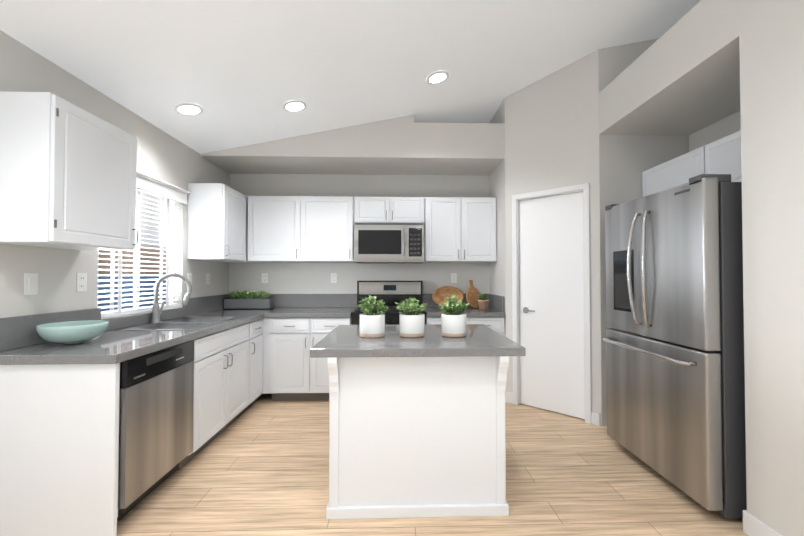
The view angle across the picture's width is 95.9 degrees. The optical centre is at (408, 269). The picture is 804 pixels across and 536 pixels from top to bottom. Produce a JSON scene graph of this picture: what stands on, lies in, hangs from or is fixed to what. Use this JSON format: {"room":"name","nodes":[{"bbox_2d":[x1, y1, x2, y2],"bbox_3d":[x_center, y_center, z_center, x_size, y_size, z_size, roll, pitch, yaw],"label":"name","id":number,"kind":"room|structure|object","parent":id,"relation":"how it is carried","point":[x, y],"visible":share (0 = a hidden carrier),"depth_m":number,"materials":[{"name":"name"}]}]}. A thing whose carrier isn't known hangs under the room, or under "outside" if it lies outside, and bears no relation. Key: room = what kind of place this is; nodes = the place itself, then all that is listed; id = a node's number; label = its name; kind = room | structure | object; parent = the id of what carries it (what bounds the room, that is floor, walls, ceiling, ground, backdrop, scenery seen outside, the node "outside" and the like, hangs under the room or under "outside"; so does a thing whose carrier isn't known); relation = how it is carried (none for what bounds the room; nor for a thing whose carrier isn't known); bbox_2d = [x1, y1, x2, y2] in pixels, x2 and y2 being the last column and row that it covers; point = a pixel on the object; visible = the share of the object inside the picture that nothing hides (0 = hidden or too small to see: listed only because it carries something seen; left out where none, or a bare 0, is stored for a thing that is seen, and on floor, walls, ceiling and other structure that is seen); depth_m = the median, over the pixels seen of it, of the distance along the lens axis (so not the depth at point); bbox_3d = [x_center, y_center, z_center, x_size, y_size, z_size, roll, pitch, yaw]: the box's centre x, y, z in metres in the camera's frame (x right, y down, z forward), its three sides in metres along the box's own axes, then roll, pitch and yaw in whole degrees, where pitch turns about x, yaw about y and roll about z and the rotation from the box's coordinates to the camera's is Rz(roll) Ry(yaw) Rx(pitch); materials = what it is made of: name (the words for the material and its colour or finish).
{"room":"kitchen","nodes":[
{"label":"kitchen","id":0,"kind":"room"},
{"bbox_2d":[0,30,229,318],"bbox_3d":[-2.054,-0.204,0.481,0.100,3.000,7.910,0,-1,-2],"label":"wall","id":1,"kind":"structure","parent":0,"point":[23,68],"depth_m":2.28,"materials":[{"name":"white paint"}]},
{"bbox_2d":[24,273,37,294],"bbox_3d":[-2.043,0.076,1.967,0.008,0.116,0.072,0,-1,-2],"label":"light switch","id":2,"kind":"object","parent":1,"relation":"attached to","point":[30,283],"visible":1,"depth_m":1.96,"materials":[{"name":"white plastic"}]},
{"bbox_2d":[0,91,137,249],"bbox_3d":[-1.859,-0.488,2.010,0.374,0.720,0.565,0,-1,-2],"label":"upper cabinet","id":3,"kind":"object","parent":1,"relation":"attached to","point":[68,172],"visible":1,"depth_m":1.80,"materials":[{"name":"white wood"}]},
{"bbox_2d":[76,273,86,291],"bbox_3d":[-2.053,0.077,2.282,0.006,0.116,0.072,0,-1,-2],"label":"electrical outlet","id":4,"kind":"object","parent":1,"relation":"attached to","point":[81,281],"visible":1,"depth_m":2.28,"materials":[{"name":"white plastic"}]},
{"bbox_2d":[0,294,230,348],"bbox_3d":[-2.063,0.342,2.991,0.019,0.165,2.568,0,-1,-2],"label":"backsplash","id":5,"kind":"structure","parent":1,"relation":"attached to","point":[15,332],"depth_m":2.17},
{"bbox_2d":[101,189,181,318],"bbox_3d":[-2.123,-0.178,2.885,0.096,1.030,0.940,0,-1,-2],"label":"window","id":6,"kind":"structure","parent":1,"relation":"in","point":[172,223],"depth_m":2.90,"materials":[{"name":"white"}]},
{"bbox_2d":[98,188,179,316],"bbox_3d":[-2.111,-0.184,2.885,0.056,1.015,0.924,0,-1,-2],"label":"window blinds","id":7,"kind":"object","parent":6,"relation":"attached to","point":[111,301],"visible":0.5,"depth_m":2.86,"materials":[{"name":"white plastic"}]},
{"bbox_2d":[136,171,190,204],"bbox_3d":[-2.051,-0.679,2.896,0.044,0.123,1.032,0,-1,-2],"label":"blind valance","id":8,"kind":"object","parent":6,"relation":"attached to","point":[152,185],"visible":0.52,"depth_m":3.01,"materials":[{"name":"white"}]},
{"bbox_2d":[187,273,191,284],"bbox_3d":[-2.088,0.087,3.462,0.006,0.116,0.072,0,-1,-2],"label":"electrical outlet","id":9,"kind":"object","parent":1,"relation":"attached to","point":[189,276],"visible":0.65,"depth_m":3.47,"materials":[{"name":"white plastic"}]},
{"bbox_2d":[206,273,209,283],"bbox_3d":[-2.098,0.092,3.801,0.006,0.116,0.072,0,-1,-2],"label":"electrical outlet","id":10,"kind":"object","parent":1,"relation":"attached to","point":[207,278],"visible":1,"depth_m":3.80,"materials":[{"name":"white plastic"}]},
{"bbox_2d":[187,183,248,261],"bbox_3d":[-1.914,-0.457,3.864,0.374,0.720,0.856,0,-1,-2],"label":"upper cabinet","id":11,"kind":"object","parent":1,"relation":"attached to","point":[217,230],"visible":0.98,"depth_m":3.44,"materials":[{"name":"white wood"}]},
{"bbox_2d":[200,115,413,174],"bbox_3d":[-1.028,-1.597,4.022,2.160,0.895,0.640,0,-1,-2],"label":"soffit","id":12,"kind":"structure","parent":0,"point":[384,147],"depth_m":3.72,"materials":[{"name":"white paint"}]},
{"bbox_2d":[0,0,700,153],"bbox_3d":[1.559,-2.010,0.619,7.430,1.636,7.910,0,-1,-2],"label":"ceiling","id":13,"kind":"structure","parent":0,"point":[240,72],"depth_m":2.57,"materials":[{"name":"white paint"}]},
{"bbox_2d":[174,103,202,115],"bbox_3d":[-1.713,-1.251,2.835,0.193,0.044,0.196,0,-1,-2],"label":"recessed light","id":14,"kind":"object","parent":13,"relation":"in","point":[187,109],"visible":1,"depth_m":2.83,"materials":[{"name":"white plastic"}]},
{"bbox_2d":[283,100,305,111],"bbox_3d":[-0.970,-1.397,3.100,0.193,0.044,0.196,0,-1,-2],"label":"recessed light","id":15,"kind":"object","parent":13,"relation":"in","point":[294,106],"visible":1,"depth_m":3.09,"materials":[{"name":"white plastic"}]},
{"bbox_2d":[426,71,448,84],"bbox_3d":[0.251,-1.641,3.100,0.193,0.044,0.196,0,-1,-2],"label":"recessed light","id":16,"kind":"object","parent":13,"relation":"in","point":[437,77],"visible":1,"depth_m":3.09,"materials":[{"name":"white plastic"}]},
{"bbox_2d":[229,174,489,293],"bbox_3d":[1.444,-0.836,4.478,7.430,4.400,0.150,0,-1,-2],"label":"wall","id":17,"kind":"structure","parent":0,"point":[299,277],"depth_m":4.33,"materials":[{"name":"white paint"}]},
{"bbox_2d":[262,273,267,282],"bbox_3d":[-1.697,0.096,4.289,0.072,0.116,0.006,0,-1,-2],"label":"electrical outlet","id":18,"kind":"object","parent":17,"relation":"attached to","point":[264,277],"visible":1,"depth_m":4.29,"materials":[{"name":"white plastic"}]},
{"bbox_2d":[267,294,283,308],"bbox_3d":[-1.780,0.364,4.274,0.623,0.165,0.021,0,-1,-2],"label":"backsplash","id":19,"kind":"structure","parent":17,"relation":"attached to","point":[278,298],"depth_m":4.27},
{"bbox_2d":[247,196,355,262],"bbox_3d":[-1.187,-0.452,4.128,1.160,0.720,0.374,0,-1,-2],"label":"upper cabinet","id":20,"kind":"object","parent":17,"relation":"attached to","point":[300,228],"visible":0.98,"depth_m":3.98,"materials":[{"name":"white wood"}]},
{"bbox_2d":[331,273,336,282],"bbox_3d":[-0.887,0.096,4.313,0.072,0.116,0.006,0,-1,-2],"label":"electrical outlet","id":21,"kind":"object","parent":17,"relation":"attached to","point":[333,277],"visible":1,"depth_m":4.31,"materials":[{"name":"white plastic"}]},
{"bbox_2d":[284,294,489,305],"bbox_3d":[-0.244,0.364,4.319,2.447,0.165,0.020,0,-1,-2],"label":"backsplash","id":22,"kind":"structure","parent":17,"relation":"attached to","point":[289,299],"depth_m":4.29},
{"bbox_2d":[354,197,423,221],"bbox_3d":[-0.213,-0.665,4.160,0.778,0.292,0.374,0,-1,-2],"label":"upper cabinet","id":23,"kind":"object","parent":17,"relation":"attached to","point":[388,209],"visible":0.9,"depth_m":4.01,"materials":[{"name":"white wood"}]},
{"bbox_2d":[354,222,423,262],"bbox_3d":[-0.211,-0.298,4.111,0.760,0.432,0.459,0,-1,-2],"label":"microwave","id":24,"kind":"object","parent":23,"relation":"attached to","point":[388,242],"visible":1,"depth_m":3.93,"materials":[{"name":"grey metal"}]},
{"bbox_2d":[451,273,456,282],"bbox_3d":[0.547,0.097,4.355,0.072,0.116,0.006,0,-1,-2],"label":"electrical outlet","id":25,"kind":"object","parent":17,"relation":"attached to","point":[453,277],"visible":1,"depth_m":4.35,"materials":[{"name":"white plastic"}]},
{"bbox_2d":[424,197,496,262],"bbox_3d":[0.582,-0.451,4.180,0.803,0.720,0.374,0,-1,-2],"label":"upper cabinet","id":26,"kind":"object","parent":17,"relation":"attached to","point":[459,229],"visible":0.96,"depth_m":4.03,"materials":[{"name":"white wood"}]},
{"bbox_2d":[117,393,747,535],"bbox_3d":[1.332,1.329,0.630,7.880,0.060,8.060,0,-1,-2],"label":"floor","id":27,"kind":"structure","parent":0,"point":[260,467],"depth_m":2.17,"materials":[{"name":"brown wood"}]},
{"bbox_2d":[117,340,193,521],"bbox_3d":[-1.714,0.891,2.091,0.612,0.865,0.603,0,-1,-2],"label":"dishwasher","id":28,"kind":"object","parent":27,"relation":"on","point":[156,420],"visible":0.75,"depth_m":2.01,"materials":[{"name":"grey metal"}]},
{"bbox_2d":[88,321,251,476],"bbox_3d":[-1.757,0.902,2.855,0.629,0.869,0.923,0,-1,-2],"label":"base cabinet","id":29,"kind":"object","parent":27,"relation":"on","point":[222,393],"depth_m":2.56,"materials":[{"name":"white wood"}]},
{"bbox_2d":[0,309,277,364],"bbox_3d":[-1.752,0.447,2.999,0.642,0.045,2.568,0,-1,-2],"label":"countertop","id":30,"kind":"structure","parent":29,"relation":"on","point":[115,346],"depth_m":1.98,"materials":[{"name":"grey stone"}]},
{"bbox_2d":[36,320,108,344],"bbox_3d":[-1.855,0.351,2.013,0.296,0.110,0.296,0,-1,-2],"label":"bowl","id":31,"kind":"object","parent":30,"relation":"on","point":[71,332],"visible":1,"depth_m":1.94,"materials":[{"name":"teal ceramic"}]},
{"bbox_2d":[148,273,191,320],"bbox_3d":[-1.925,0.222,2.947,0.245,0.396,0.177,0,-1,-2],"label":"faucet","id":32,"kind":"object","parent":30,"relation":"on","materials":[{"name":"silver metal"}]},
{"bbox_2d":[124,317,227,328],"bbox_3d":[-1.798,0.516,2.892,0.464,0.194,0.804,0,-1,-2],"label":"sink","id":33,"kind":"object","parent":30,"relation":"in","point":[173,322],"depth_m":2.88,"materials":[{"name":"silver metal"}]},
{"bbox_2d":[223,290,273,308],"bbox_3d":[-1.815,0.333,4.128,0.524,0.218,0.167,0,-1,-2],"label":"planter box","id":34,"kind":"object","parent":30,"relation":"on","point":[248,300],"visible":1,"depth_m":4.08,"materials":[{"name":"grey stone"}]},
{"bbox_2d":[252,317,263,404],"bbox_3d":[-1.776,0.913,3.489,0.629,0.869,0.346,0,-1,-2],"label":"base cabinet","id":35,"kind":"object","parent":27,"relation":"on","point":[257,326],"depth_m":3.52,"materials":[{"name":"white wood"}]},
{"bbox_2d":[266,314,351,400],"bbox_3d":[-1.005,0.921,3.982,0.817,0.870,0.629,0,-1,-2],"label":"base cabinet","id":36,"kind":"object","parent":27,"relation":"on","point":[297,328],"depth_m":3.67,"materials":[{"name":"white wood"}]},
{"bbox_2d":[264,306,356,317],"bbox_3d":[-1.026,0.464,3.981,0.864,0.045,0.645,0,-1,-2],"label":"countertop","id":37,"kind":"structure","parent":36,"relation":"on","point":[288,311],"depth_m":3.73,"materials":[{"name":"grey stone"}]},
{"bbox_2d":[351,281,425,324],"bbox_3d":[-0.206,0.738,3.961,0.765,1.235,0.676,0,-1,-2],"label":"range","id":38,"kind":"object","parent":27,"relation":"on","point":[391,294],"visible":0.33,"depth_m":4.24,"materials":[{"name":"silver metal"}]},
{"bbox_2d":[310,324,525,518],"bbox_3d":[0.041,0.871,2.336,1.120,0.914,0.930,0,-1,-2],"label":"kitchen island","id":39,"kind":"object","parent":27,"relation":"on","point":[417,427],"visible":1,"depth_m":1.96,"materials":[{"name":"white wood"}]},
{"bbox_2d":[357,295,389,337],"bbox_3d":[-0.214,0.283,2.264,0.210,0.254,0.197,0,-1,-2],"label":"potted plant","id":40,"kind":"object","parent":39,"relation":"on","point":[372,325],"visible":1,"depth_m":2.21,"materials":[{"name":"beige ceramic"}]},
{"bbox_2d":[396,297,427,337],"bbox_3d":[0.021,0.289,2.268,0.216,0.243,0.212,0,-1,-2],"label":"potted plant","id":41,"kind":"object","parent":39,"relation":"on","point":[411,322],"visible":1,"depth_m":2.21,"materials":[{"name":"white ceramic"}]},
{"bbox_2d":[438,293,468,336],"bbox_3d":[0.285,0.280,2.283,0.201,0.262,0.216,0,-1,-2],"label":"potted plant","id":42,"kind":"object","parent":39,"relation":"on","point":[453,323],"visible":1,"depth_m":2.23,"materials":[{"name":"white ceramic"}]},
{"bbox_2d":[426,318,504,335],"bbox_3d":[0.584,0.922,4.029,0.807,0.870,0.629,0,-1,-2],"label":"base cabinet","id":43,"kind":"object","parent":27,"relation":"on","point":[497,324],"depth_m":3.73,"materials":[{"name":"white wood"}]},
{"bbox_2d":[424,306,505,317],"bbox_3d":[0.583,0.464,4.029,0.810,0.045,0.645,0,-1,-2],"label":"countertop","id":44,"kind":"structure","parent":43,"relation":"on","point":[431,311],"depth_m":3.73,"materials":[{"name":"grey stone"}]},
{"bbox_2d":[432,286,463,306],"bbox_3d":[0.465,0.309,4.250,0.370,0.240,0.100,0,-1,-2],"label":"dough bowl","id":45,"kind":"object","parent":44,"relation":"on","point":[439,294],"visible":0.77,"depth_m":4.27,"materials":[{"name":"brown wood"}]},
{"bbox_2d":[466,280,479,307],"bbox_3d":[0.757,0.278,4.191,0.204,0.324,0.167,0,-1,-2],"label":"wood board","id":46,"kind":"object","parent":44,"relation":"on","point":[472,294],"visible":0.77,"depth_m":4.17,"materials":[{"name":"brown wood"}]},
{"bbox_2d":[478,293,488,308],"bbox_3d":[0.837,0.349,4.100,0.145,0.186,0.137,0,-1,-2],"label":"plant pot","id":47,"kind":"object","parent":44,"relation":"on","point":[482,302],"visible":1,"depth_m":4.06,"materials":[{"name":"beige ceramic"}]},
{"bbox_2d":[603,174,746,517],"bbox_3d":[1.929,0.414,2.357,0.934,1.828,0.915,0,-1,-2],"label":"refrigerator","id":48,"kind":"object","parent":27,"relation":"on","point":[673,339],"visible":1,"depth_m":2.04,"materials":[{"name":"grey metal"}]},
{"bbox_2d":[412,122,504,175],"bbox_3d":[0.521,-1.331,4.063,0.940,0.365,0.640,0,-1,-2],"label":"soffit","id":49,"kind":"structure","parent":0,"point":[475,149],"depth_m":3.75,"materials":[{"name":"white paint"}]},
{"bbox_2d":[489,98,505,400],"bbox_3d":[1.061,-0.543,4.066,0.140,3.800,0.640,0,-1,-2],"label":"wall","id":50,"kind":"structure","parent":0,"point":[497,191],"depth_m":3.95,"materials":[{"name":"white paint"}]},
{"bbox_2d":[490,294,504,313],"bbox_3d":[0.978,0.360,4.048,0.020,0.165,0.595,0,-1,-2],"label":"backsplash","id":51,"kind":"structure","parent":50,"relation":"attached to","point":[497,302],"depth_m":3.95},
{"bbox_2d":[505,50,601,425],"bbox_3d":[1.370,-0.553,3.488,0.891,3.800,0.120,-1,-1,42],"label":"wall","id":52,"kind":"structure","parent":0,"point":[549,133],"depth_m":3.38,"materials":[{"name":"white paint"}]},
{"bbox_2d":[512,183,590,423],"bbox_3d":[1.364,0.292,3.467,0.730,2.110,0.134,-1,-1,42],"label":"door frame","id":53,"kind":"structure","parent":52,"relation":"attached to","point":[583,188],"depth_m":3.36,"materials":[{"name":"white wood"}]},
{"bbox_2d":[519,192,584,418],"bbox_3d":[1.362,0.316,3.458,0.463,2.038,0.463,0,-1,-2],"label":"pantry door","id":54,"kind":"structure","parent":52,"relation":"in","point":[551,303],"depth_m":3.43,"materials":[{"name":"white wood"}]},
{"bbox_2d":[506,391,599,425],"bbox_3d":[1.321,1.291,3.412,0.879,0.110,0.011,-1,-1,42],"label":"baseboard","id":55,"kind":"structure","parent":52,"relation":"attached to","point":[595,418],"depth_m":3.15,"materials":[{"name":"white wood"}]},
{"bbox_2d":[598,38,688,425],"bbox_3d":[3.426,-0.857,3.261,3.540,4.400,0.120,0,-1,-2],"label":"wall","id":56,"kind":"structure","parent":0,"point":[625,161],"depth_m":3.16,"materials":[{"name":"white paint"}]},
{"bbox_2d":[599,0,739,134],"bbox_3d":[2.128,-1.369,2.523,0.900,0.360,1.295,0,-1,-2],"label":"soffit","id":57,"kind":"object","parent":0,"point":[681,76],"depth_m":2.45,"materials":[{"name":"white paint"}]},
{"bbox_2d":[689,111,740,151],"bbox_3d":[2.527,0.071,2.511,0.100,2.520,1.295,0,-1,-2],"label":"wall","id":58,"kind":"structure","parent":0,"point":[725,127],"depth_m":2.91,"materials":[{"name":"white paint"}]},
{"bbox_2d":[642,130,741,196],"bbox_3d":[2.244,-0.694,2.515,0.460,0.350,1.287,0,-1,-2],"label":"upper cabinet","id":59,"kind":"object","parent":58,"relation":"attached to","point":[722,155],"visible":0.21,"depth_m":2.56,"materials":[{"name":"white wood"}]},
{"bbox_2d":[739,0,803,535],"bbox_3d":[2.222,-0.164,-0.671,0.900,2.880,5.055,0,-1,-2],"label":"wall","id":60,"kind":"structure","parent":0,"point":[771,40],"depth_m":1.69,"materials":[{"name":"white paint"}]},
{"bbox_2d":[743,510,746,532],"bbox_3d":[1.816,1.264,1.826,0.262,0.110,0.012,0,-1,-2],"label":"baseboard","id":61,"kind":"structure","parent":60,"relation":"attached to","point":[744,511],"depth_m":1.82,"materials":[{"name":"white"}]},
{"bbox_2d":[745,512,781,535],"bbox_3d":[1.765,1.222,-0.684,0.011,0.110,5.004,0,-1,-2],"label":"baseboard","id":62,"kind":"structure","parent":60,"relation":"attached to","point":[754,526],"depth_m":1.76,"materials":[{"name":"white"}]},
{"label":"outside","id":63,"kind":"structure","parent":0,"visible":0},
{"bbox_2d":[98,191,169,311],"bbox_3d":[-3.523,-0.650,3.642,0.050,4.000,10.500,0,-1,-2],"label":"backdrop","id":64,"kind":"structure","parent":63,"point":[148,230],"depth_m":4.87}
]}

